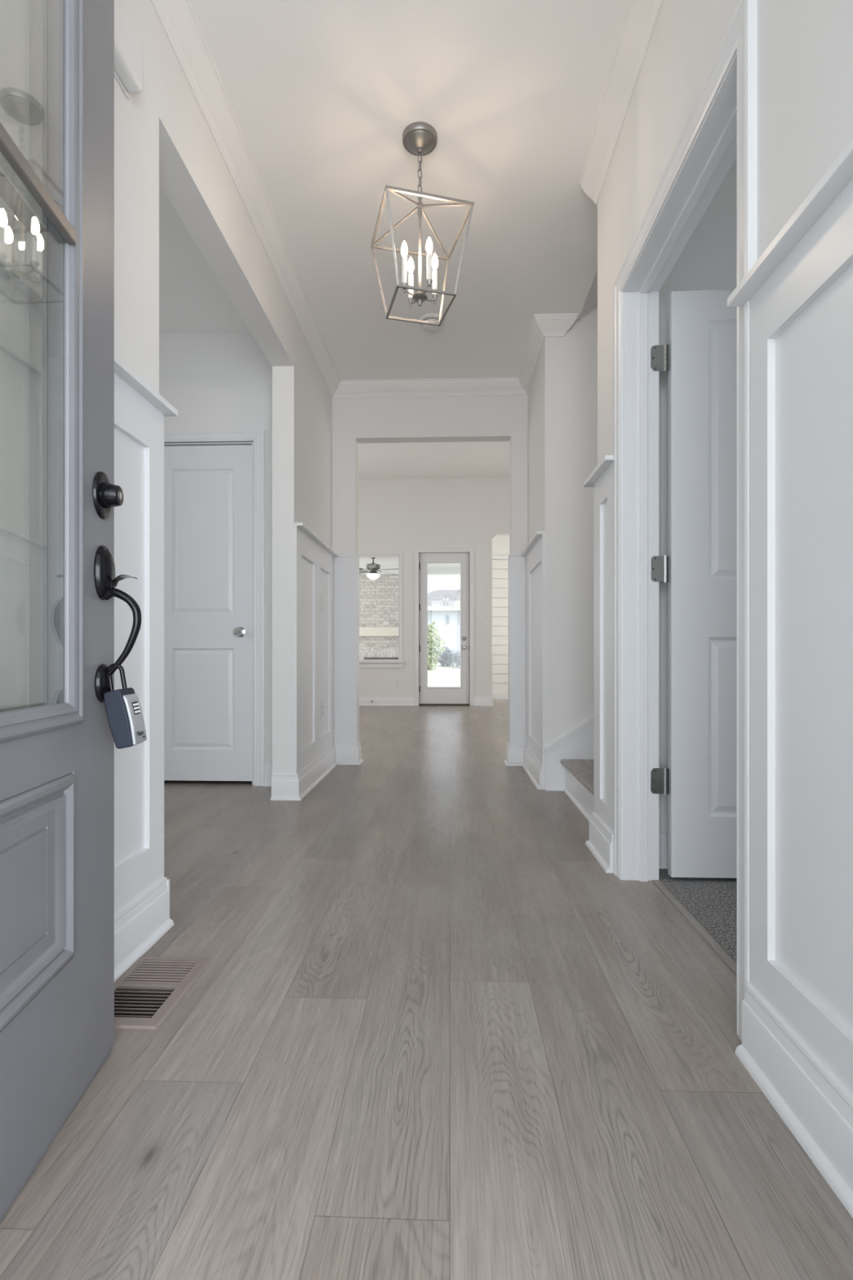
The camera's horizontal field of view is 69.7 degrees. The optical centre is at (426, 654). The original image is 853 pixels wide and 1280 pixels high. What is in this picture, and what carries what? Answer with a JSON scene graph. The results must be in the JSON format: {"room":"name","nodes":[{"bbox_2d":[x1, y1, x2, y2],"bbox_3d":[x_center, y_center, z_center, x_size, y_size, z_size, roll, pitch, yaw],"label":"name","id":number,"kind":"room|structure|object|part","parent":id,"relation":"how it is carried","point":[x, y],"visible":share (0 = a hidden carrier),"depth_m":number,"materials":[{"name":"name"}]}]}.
{"room":"entrance hallway","nodes":[
{"label":"entrance hallway","id":0,"kind":"room"},
{"bbox_2d":[0,0,332,773],"bbox_3d":[-0.820,-0.578,2.383,0.120,2.735,4.100,0,0,2],"label":"wall","id":1,"kind":"structure","parent":0,"point":[162,136],"depth_m":1.99,"materials":[{"name":"white paint"}]},
{"bbox_2d":[0,251,177,915],"bbox_3d":[-0.786,0.035,1.071,0.048,1.510,1.480,0,0,2],"label":"wainscoting","id":2,"kind":"structure","parent":1,"relation":"attached to","point":[140,411],"depth_m":1.57,"materials":[{"name":"white paint"}]},
{"bbox_2d":[114,0,142,99],"bbox_3d":[-0.769,-1.532,1.510,0.048,0.136,0.216,0,0,2],"label":"door chime","id":3,"kind":"object","parent":1,"relation":"attached to","point":[128,51],"visible":0.61,"depth_m":1.54,"materials":[{"name":"white plastic"}]},
{"bbox_3d":[-0.790,-1.532,1.511,0.006,0.136,0.216,0,0,2],"label":"plate","id":4,"kind":"part","parent":3,"relation":"part of","materials":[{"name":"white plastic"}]},
{"bbox_2d":[114,876,173,982],"bbox_3d":[-0.848,0.721,1.068,0.164,0.139,1.470,0,0,2],"label":"baseboard","id":5,"kind":"structure","parent":1,"relation":"attached to","point":[140,924],"depth_m":1.62,"materials":[{"name":"white paint"}]},
{"bbox_2d":[302,586,304,608],"bbox_3d":[-0.712,-0.328,3.505,0.007,0.125,0.090,0,0,2],"label":"light switch","id":6,"kind":"object","parent":1,"relation":"attached to","point":[303,588],"visible":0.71,"depth_m":3.52,"materials":[{"name":"white plastic"}]},
{"bbox_2d":[293,522,338,773],"bbox_3d":[-0.678,0.035,3.884,0.048,1.510,1.091,0,0,2],"label":"trim","id":7,"kind":"structure","parent":1,"relation":"attached to","point":[313,559],"depth_m":3.78,"materials":[{"name":"white paint"}]},
{"bbox_2d":[271,742,363,800],"bbox_3d":[-0.648,0.721,3.922,0.196,0.139,1.260,0,0,9],"label":"baseboard","id":8,"kind":"structure","parent":1,"relation":"attached to","point":[284,787],"depth_m":3.65,"materials":[{"name":"white paint"}]},
{"bbox_2d":[320,594,323,613],"bbox_3d":[-0.691,-0.335,4.049,0.007,0.120,0.075,0,0,2],"label":"light switch","id":9,"kind":"object","parent":1,"relation":"attached to","point":[322,595],"visible":0.86,"depth_m":4.03,"materials":[{"name":"white plastic"}]},
{"bbox_2d":[320,701,323,719],"bbox_3d":[-0.691,0.370,4.059,0.008,0.115,0.070,0,0,2],"label":"wall outlet","id":10,"kind":"object","parent":1,"relation":"attached to","point":[322,702],"visible":0.97,"depth_m":4.04,"materials":[{"name":"white plastic"}]},
{"bbox_2d":[149,0,578,398],"bbox_3d":[0.033,-1.899,2.350,1.586,0.092,4.100,0,0,2],"label":"trim","id":11,"kind":"structure","parent":1,"relation":"attached to","point":[179,22],"depth_m":2.83,"materials":[{"name":"white paint"}]},
{"bbox_2d":[159,332,271,785],"bbox_3d":[-2.541,-0.578,3.812,3.430,2.735,0.115,0,0,2],"label":"wall","id":12,"kind":"structure","parent":0,"point":[214,381],"depth_m":3.70,"materials":[{"name":"white paint"}]},
{"bbox_2d":[164,444,252,781],"bbox_3d":[-1.359,-0.250,3.707,0.610,2.036,0.100,0,0,2],"label":"door","id":13,"kind":"structure","parent":12,"relation":"in","point":[208,489],"depth_m":3.72,"materials":[{"name":"white paint"}]},
{"bbox_3d":[-1.129,-0.136,3.680,0.062,0.062,0.065,0,0,2],"label":"knob","id":14,"kind":"part","parent":13,"relation":"part of","materials":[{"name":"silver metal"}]},
{"bbox_2d":[164,429,265,786],"bbox_3d":[-1.357,-0.281,3.758,0.769,2.142,0.134,0,0,2],"label":"trim","id":15,"kind":"structure","parent":12,"relation":"attached to","point":[196,437],"depth_m":3.68,"materials":[{"name":"white paint"}]},
{"bbox_2d":[263,762,271,786],"bbox_3d":[-2.544,0.721,3.740,3.430,0.139,0.029,0,0,2],"label":"baseboard","id":16,"kind":"structure","parent":12,"relation":"attached to","point":[268,766],"depth_m":3.68,"materials":[{"name":"white paint"}]},
{"bbox_2d":[159,0,628,380],"bbox_3d":[-0.110,-1.995,2.361,8.640,0.100,4.310,0,0,2],"label":"ceiling","id":17,"kind":"structure","parent":0,"point":[322,95],"depth_m":2.41,"materials":[{"name":"white paint"}]},
{"bbox_2d":[370,121,474,326],"bbox_3d":[-0.025,-1.625,2.303,0.322,0.640,0.322,0,0,-14],"label":"pendant lantern","id":18,"kind":"object","parent":17,"relation":"hanging from","point":[419,138],"visible":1,"depth_m":2.28,"materials":[{"name":"silver metal"}]},
{"bbox_3d":[-0.063,-1.354,2.276,0.063,0.032,0.022,0,0,-25],"label":"arm","id":19,"kind":"part","parent":18,"relation":"part of","materials":[{"name":"silver metal"}]},
{"bbox_3d":[-0.052,-1.354,2.341,0.022,0.032,0.063,0,0,-25],"label":"arm","id":20,"kind":"part","parent":18,"relation":"part of","materials":[{"name":"silver metal"}]},
{"bbox_3d":[-0.025,-1.545,2.303,0.022,0.374,0.022,0,0,2],"label":"stem","id":21,"kind":"part","parent":18,"relation":"part of","materials":[{"name":"silver metal"}]},
{"bbox_3d":[-0.025,-1.794,2.303,0.013,0.190,0.013,0,0,22],"label":"chain","id":22,"kind":"part","parent":18,"relation":"part of","materials":[{"name":"silver metal"}]},
{"bbox_3d":[0.002,-1.354,2.264,0.022,0.032,0.063,0,0,-25],"label":"arm","id":23,"kind":"part","parent":18,"relation":"part of","materials":[{"name":"silver metal"}]},
{"bbox_3d":[0.013,-1.354,2.329,0.063,0.032,0.022,0,0,-25],"label":"arm","id":24,"kind":"part","parent":18,"relation":"part of","materials":[{"name":"silver metal"}]},
{"bbox_2d":[419,313,444,331],"bbox_3d":[0.032,-1.925,3.566,0.146,0.041,0.146,0,0,2],"label":"smoke detector","id":25,"kind":"object","parent":17,"relation":"attached to","point":[434,317],"visible":0.66,"depth_m":3.53,"materials":[{"name":"white plastic"}]},
{"bbox_2d":[359,557,460,574],"bbox_3d":[-0.051,-1.805,11.751,8.000,0.210,4.320,0,0,2],"label":"ceiling","id":26,"kind":"structure","parent":0,"point":[384,562],"depth_m":12.82,"materials":[{"name":"white paint"}]},
{"bbox_2d":[359,557,398,579],"bbox_3d":[-0.971,-1.605,11.311,1.272,0.450,1.251,0,0,2],"label":"ceiling fan","id":27,"kind":"object","parent":26,"relation":"hanging from","point":[372,567],"visible":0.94,"depth_m":11.28,"materials":[{"name":"grey metal"}]},
{"bbox_3d":[-1.262,-1.565,11.676,0.128,0.035,0.460,0,0,-40],"label":"blade","id":28,"kind":"part","parent":27,"relation":"part of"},
{"bbox_3d":[-0.958,-1.565,10.917,0.128,0.035,0.460,0,0,-4],"label":"blade","id":29,"kind":"part","parent":27,"relation":"part of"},
{"bbox_3d":[-0.987,-1.432,11.346,0.250,0.104,0.250,0,0,2],"label":"lamp shade","id":30,"kind":"part","parent":27,"relation":"part of","materials":[{"name":"white glass"}]},
{"bbox_3d":[-0.987,-1.583,11.346,0.260,0.195,0.260,0,0,2],"label":"motor","id":31,"kind":"part","parent":27,"relation":"part of","materials":[{"name":"grey metal"}]},
{"bbox_2d":[0,701,852,1279],"bbox_3d":[-1.626,0.790,5.531,5.127,0.001,10.650,0,0,2],"label":"floor","id":32,"kind":"structure","parent":0,"point":[425,1033],"depth_m":1.14,"materials":[{"name":"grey wood"}]},
{"bbox_2d":[114,956,211,1029],"bbox_3d":[-0.657,0.835,1.444,0.188,0.100,0.300,0,0,2],"label":"floor vent","id":33,"kind":"object","parent":32,"relation":"in","point":[150,988],"visible":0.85,"depth_m":1.47,"materials":[{"name":"beige metal"}]},
{"bbox_2d":[545,716,594,821],"bbox_3d":[1.404,0.192,3.024,1.465,1.196,1.047,0,0,2],"label":"staircase","id":34,"kind":"structure","parent":32,"relation":"on","point":[569,761],"depth_m":3.55,"materials":[{"name":"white wood"}]},
{"bbox_3d":[0.781,0.781,3.053,0.013,0.018,1.004,0,0,2],"label":"shoe moulding","id":35,"kind":"part","parent":34,"relation":"part of","materials":[{"name":"white paint"}]},
{"bbox_2d":[332,395,527,555],"bbox_3d":[-0.029,-0.960,4.459,8.400,3.500,0.110,0,0,2],"label":"wall","id":36,"kind":"structure","parent":0,"point":[497,418],"depth_m":4.41,"materials":[{"name":"white paint"}]},
{"bbox_2d":[333,555,359,744],"bbox_3d":[-0.581,0.036,4.473,0.167,1.507,0.126,0,0,2],"label":"trim","id":37,"kind":"structure","parent":36,"relation":"attached to","point":[346,567],"depth_m":4.41,"materials":[{"name":"white paint"}]},
{"bbox_2d":[507,554,525,746],"bbox_3d":[0.653,0.037,4.425,0.118,1.509,0.126,0,0,2],"label":"trim","id":38,"kind":"structure","parent":36,"relation":"attached to","point":[516,562],"depth_m":4.37,"materials":[{"name":"white paint"}]},
{"bbox_2d":[357,477,509,702],"bbox_3d":[0.164,-0.960,9.511,8.400,3.500,0.140,0,0,2],"label":"wall","id":39,"kind":"structure","parent":0,"point":[394,515],"depth_m":9.45,"materials":[{"name":"white paint"}]},
{"bbox_2d":[357,551,404,667],"bbox_3d":[-0.877,-0.687,9.528,1.058,1.794,0.185,0,0,2],"label":"window frame","id":40,"kind":"structure","parent":39,"relation":"in","point":[362,663],"depth_m":9.46,"materials":[{"name":"white paint"}]},
{"bbox_3d":[-0.880,0.155,9.468,1.058,0.110,0.065,0,0,2],"label":"sill","id":41,"kind":"part","parent":40,"relation":"part of","materials":[{"name":"white paint"}]},
{"bbox_2d":[395,679,399,686],"bbox_3d":[-0.454,0.440,9.460,0.070,0.115,0.008,0,0,2],"label":"wall outlet","id":42,"kind":"object","parent":39,"relation":"attached to","point":[397,681],"visible":1,"depth_m":9.46,"materials":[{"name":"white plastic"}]},
{"bbox_2d":[359,696,493,706],"bbox_3d":[-1.501,0.721,9.490,5.074,0.139,0.029,0,0,2],"label":"baseboard","id":43,"kind":"structure","parent":39,"relation":"attached to","point":[363,700],"depth_m":9.45,"materials":[{"name":"white paint"}]},
{"bbox_2d":[418,703,469,706],"bbox_3d":[0.277,0.779,9.511,0.776,0.026,0.170,0,0,2],"label":"trim","id":44,"kind":"structure","parent":39,"relation":"attached to","point":[446,704],"depth_m":9.43,"materials":[{"name":"brown metal"}]},
{"bbox_2d":[419,552,469,703],"bbox_3d":[0.277,-0.403,9.462,0.781,2.329,0.115,0,0,2],"label":"door","id":45,"kind":"structure","parent":39,"relation":"in","point":[428,695],"depth_m":9.46,"materials":[{"name":"white paint"}]},
{"bbox_2d":[414,547,474,706],"bbox_3d":[0.276,-0.425,9.497,0.912,2.430,0.159,0,0,2],"label":"trim","id":46,"kind":"structure","parent":39,"relation":"attached to","point":[417,550],"depth_m":9.42,"materials":[{"name":"white paint"}]},
{"bbox_2d":[357,441,509,479],"bbox_3d":[0.067,-2.760,6.992,8.640,0.100,5.180,0,0,2],"label":"ceiling","id":47,"kind":"structure","parent":0,"point":[455,460],"depth_m":8.54,"materials":[{"name":"white paint"}]},
{"bbox_2d":[493,699,507,716],"bbox_3d":[2.617,0.790,6.575,3.273,0.001,8.240,0,0,2],"label":"floor","id":48,"kind":"structure","parent":0,"point":[502,704],"depth_m":9.58,"materials":[{"name":"brown wood"}]},
{"bbox_2d":[492,535,509,692],"bbox_3d":[2.236,-0.685,10.782,2.595,2.950,0.140,0,0,2],"label":"wall","id":49,"kind":"structure","parent":0,"point":[500,544],"depth_m":10.75,"materials":[{"name":"white paint"}]},
{"bbox_2d":[492,555,508,699],"bbox_3d":[2.233,-0.465,10.713,2.356,2.510,0.038,0,0,2],"label":"trim","id":50,"kind":"structure","parent":49,"relation":"attached to","point":[495,695],"depth_m":10.73,"materials":[{"name":"white paint"}]},
{"bbox_2d":[527,306,597,748],"bbox_3d":[1.929,-1.810,3.929,2.445,5.200,0.800,0,0,2],"label":"wall","id":51,"kind":"structure","parent":0,"point":[562,395],"depth_m":3.57,"materials":[{"name":"white paint"}]},
{"bbox_2d":[504,742,542,789],"bbox_3d":[0.623,0.721,4.034,0.143,0.139,0.910,0,0,2],"label":"baseboard","id":52,"kind":"structure","parent":51,"relation":"attached to","point":[516,755],"depth_m":4.18,"materials":[{"name":"white paint"}]},
{"bbox_2d":[520,531,545,789],"bbox_3d":[0.684,0.035,3.977,0.048,1.510,0.801,0,0,2],"label":"trim","id":53,"kind":"structure","parent":51,"relation":"attached to","point":[534,552],"depth_m":3.95,"materials":[{"name":"white paint"}]},
{"bbox_2d":[577,270,597,319],"bbox_3d":[1.989,-2.845,3.001,2.255,1.800,1.050,0,0,2],"label":"ceiling","id":54,"kind":"structure","parent":0,"point":[591,302],"depth_m":3.41,"materials":[{"name":"white paint"}]},
{"bbox_2d":[658,156,737,830],"bbox_3d":[2.450,-0.578,2.273,3.277,2.735,0.130,0,0,2],"label":"wall","id":55,"kind":"structure","parent":0,"point":[708,261],"depth_m":2.27,"materials":[{"name":"white paint"}]},
{"bbox_2d":[658,830,667,868],"bbox_3d":[2.447,0.721,2.193,3.277,0.139,0.029,0,0,2],"label":"baseboard","id":56,"kind":"structure","parent":55,"relation":"attached to","point":[663,834],"depth_m":2.25,"materials":[{"name":"white paint"}]},
{"bbox_2d":[658,868,737,962],"bbox_3d":[2.415,0.797,1.259,3.269,0.026,2.100,0,0,2],"label":"floor","id":57,"kind":"structure","parent":0,"point":[713,901],"depth_m":1.94,"materials":[{"name":"grey carpet"}]},
{"bbox_2d":[597,0,852,464],"bbox_3d":[1.857,-1.810,1.355,2.392,5.200,2.250,0,0,2],"label":"wall","id":58,"kind":"structure","parent":0,"point":[805,47],"depth_m":1.21,"materials":[{"name":"white paint"}]},
{"bbox_2d":[583,454,613,833],"bbox_3d":[0.725,0.035,2.390,0.150,1.510,0.364,0,0,2],"label":"trim","id":59,"kind":"structure","parent":58,"relation":"attached to","point":[602,478],"depth_m":2.40,"materials":[{"name":"white paint"}]},
{"bbox_2d":[585,812,613,872],"bbox_3d":[0.704,0.721,2.383,0.096,0.139,0.342,0,0,2],"label":"baseboard","id":60,"kind":"structure","parent":58,"relation":"attached to","point":[600,843],"depth_m":2.34,"materials":[{"name":"white paint"}]},
{"bbox_2d":[578,0,664,204],"bbox_3d":[0.624,-1.899,1.402,0.076,0.092,2.250,0,0,2],"label":"trim","id":61,"kind":"structure","parent":58,"relation":"attached to","point":[641,18],"depth_m":2.05,"materials":[{"name":"white paint"}]},
{"bbox_2d":[613,0,757,1041],"bbox_3d":[0.727,-0.273,1.710,0.144,2.125,0.998,0,0,2],"label":"trim","id":62,"kind":"structure","parent":58,"relation":"attached to","point":[721,126],"depth_m":2.04,"materials":[{"name":"white paint"}]},
{"bbox_2d":[650,289,737,878],"bbox_3d":[1.233,-0.242,2.086,0.906,2.025,0.101,0,0,2],"label":"door","id":63,"kind":"structure","parent":58,"relation":"in","point":[700,356],"depth_m":2.11,"materials":[{"name":"white paint"}]},
{"bbox_2d":[727,137,852,1096],"bbox_3d":[0.613,0.035,0.758,0.048,1.510,0.962,0,0,2],"label":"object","id":64,"kind":"structure","parent":58,"relation":"attached to","point":[799,291],"depth_m":1.04,"materials":[{"name":"white paint"}]},
{"bbox_2d":[734,983,852,1217],"bbox_3d":[0.607,0.721,0.745,0.029,0.139,0.935,0,0,2],"label":"baseboard","id":65,"kind":"structure","parent":58,"relation":"attached to","point":[815,1107],"depth_m":1.01,"materials":[{"name":"white paint"}]},
{"bbox_3d":[-0.051,0.880,11.751,8.000,0.140,4.320,0,0,2],"label":"floor","id":66,"kind":"structure","parent":0,"visible":0},
{"bbox_2d":[359,574,398,659],"bbox_3d":[-0.979,-0.438,13.247,1.730,2.515,0.800,0,0,2],"label":"fireplace","id":67,"kind":"object","parent":66,"relation":"on","point":[379,597],"visible":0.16,"depth_m":13.04,"materials":[{"name":"brick"}]},
{"bbox_2d":[382,621,388,625],"bbox_3d":[-0.867,-0.660,13.038,0.115,0.075,0.008,0,0,2],"label":"wall outlet","id":68,"kind":"object","parent":67,"relation":"attached to","point":[384,623],"visible":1,"depth_m":13.04,"materials":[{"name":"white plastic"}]},
{"bbox_3d":[-0.190,-0.573,0.257,8.640,2.745,0.100,0,0,2],"label":"wall","id":69,"kind":"structure","parent":0,"visible":0},
{"bbox_2d":[0,0,141,1222],"bbox_3d":[-0.572,-0.421,0.766,0.131,2.418,0.920,0,0,-6],"label":"door","id":70,"kind":"structure","parent":69,"relation":"in","point":[57,753],"depth_m":1.06,"materials":[{"name":"grey paint"}]},
{"bbox_3d":[-0.602,-0.674,0.768,0.062,1.592,0.624,0,0,-6],"label":"glazing frame","id":71,"kind":"part","parent":70,"relation":"part of","materials":[{"name":"grey paint"}]},
{"bbox_3d":[-0.608,-0.155,1.164,0.021,0.104,0.064,0,0,-6],"label":"handle","id":72,"kind":"part","parent":70,"relation":"part of","materials":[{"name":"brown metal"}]},
{"bbox_2d":[103,663,146,748],"bbox_3d":[-0.576,0.096,1.166,0.064,0.158,0.070,0,0,-6],"label":"box","id":73,"kind":"object","parent":70,"relation":"hanging from","point":[123,710],"visible":1,"depth_m":1.13,"materials":[{"name":"grey metal"}]},
{"bbox_3d":[-0.557,0.123,1.168,0.026,0.092,0.060,0,0,-6],"label":"plate","id":74,"kind":"part","parent":73,"relation":"part of","materials":[{"name":"silver metal"}]},
{"label":"outside","id":75,"kind":"structure","parent":0,"visible":0},
{"bbox_2d":[427,659,460,686],"bbox_3d":[1.319,0.695,34.475,60.000,0.790,51.000,0,0,2],"label":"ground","id":76,"kind":"structure","parent":75,"point":[448,676],"depth_m":20.78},
{"bbox_2d":[427,620,445,670],"bbox_3d":[0.075,-0.296,23.928,1.229,2.077,1.264,0,0,33],"label":"shrub","id":77,"kind":"object","parent":76,"relation":"on","point":[432,647],"visible":0.55,"depth_m":23.83,"materials":[{"name":"green plant"}]},
{"bbox_2d":[427,588,460,657],"bbox_3d":[2.343,-2.486,37.688,8.600,5.751,8.500,0,0,2],"label":"house","id":78,"kind":"structure","parent":76,"relation":"on","point":[443,606],"depth_m":33.98,"materials":[{"name":"grey"}]},
{"bbox_2d":[434,646,456,666],"bbox_3d":[0.813,0.166,25.993,1.176,1.057,0.955,0,0,2],"label":"shrub","id":79,"kind":"object","parent":76,"relation":"on","point":[445,658],"visible":0.66,"depth_m":25.80,"materials":[{"name":"green plant"}]},
{"bbox_2d":[449,648,460,667],"bbox_3d":[1.471,0.230,24.953,1.010,0.930,0.954,0,0,-36],"label":"shrub","id":80,"kind":"object","parent":76,"relation":"on","point":[456,656],"visible":0.34,"depth_m":24.82,"materials":[{"name":"green plant"}]}
]}

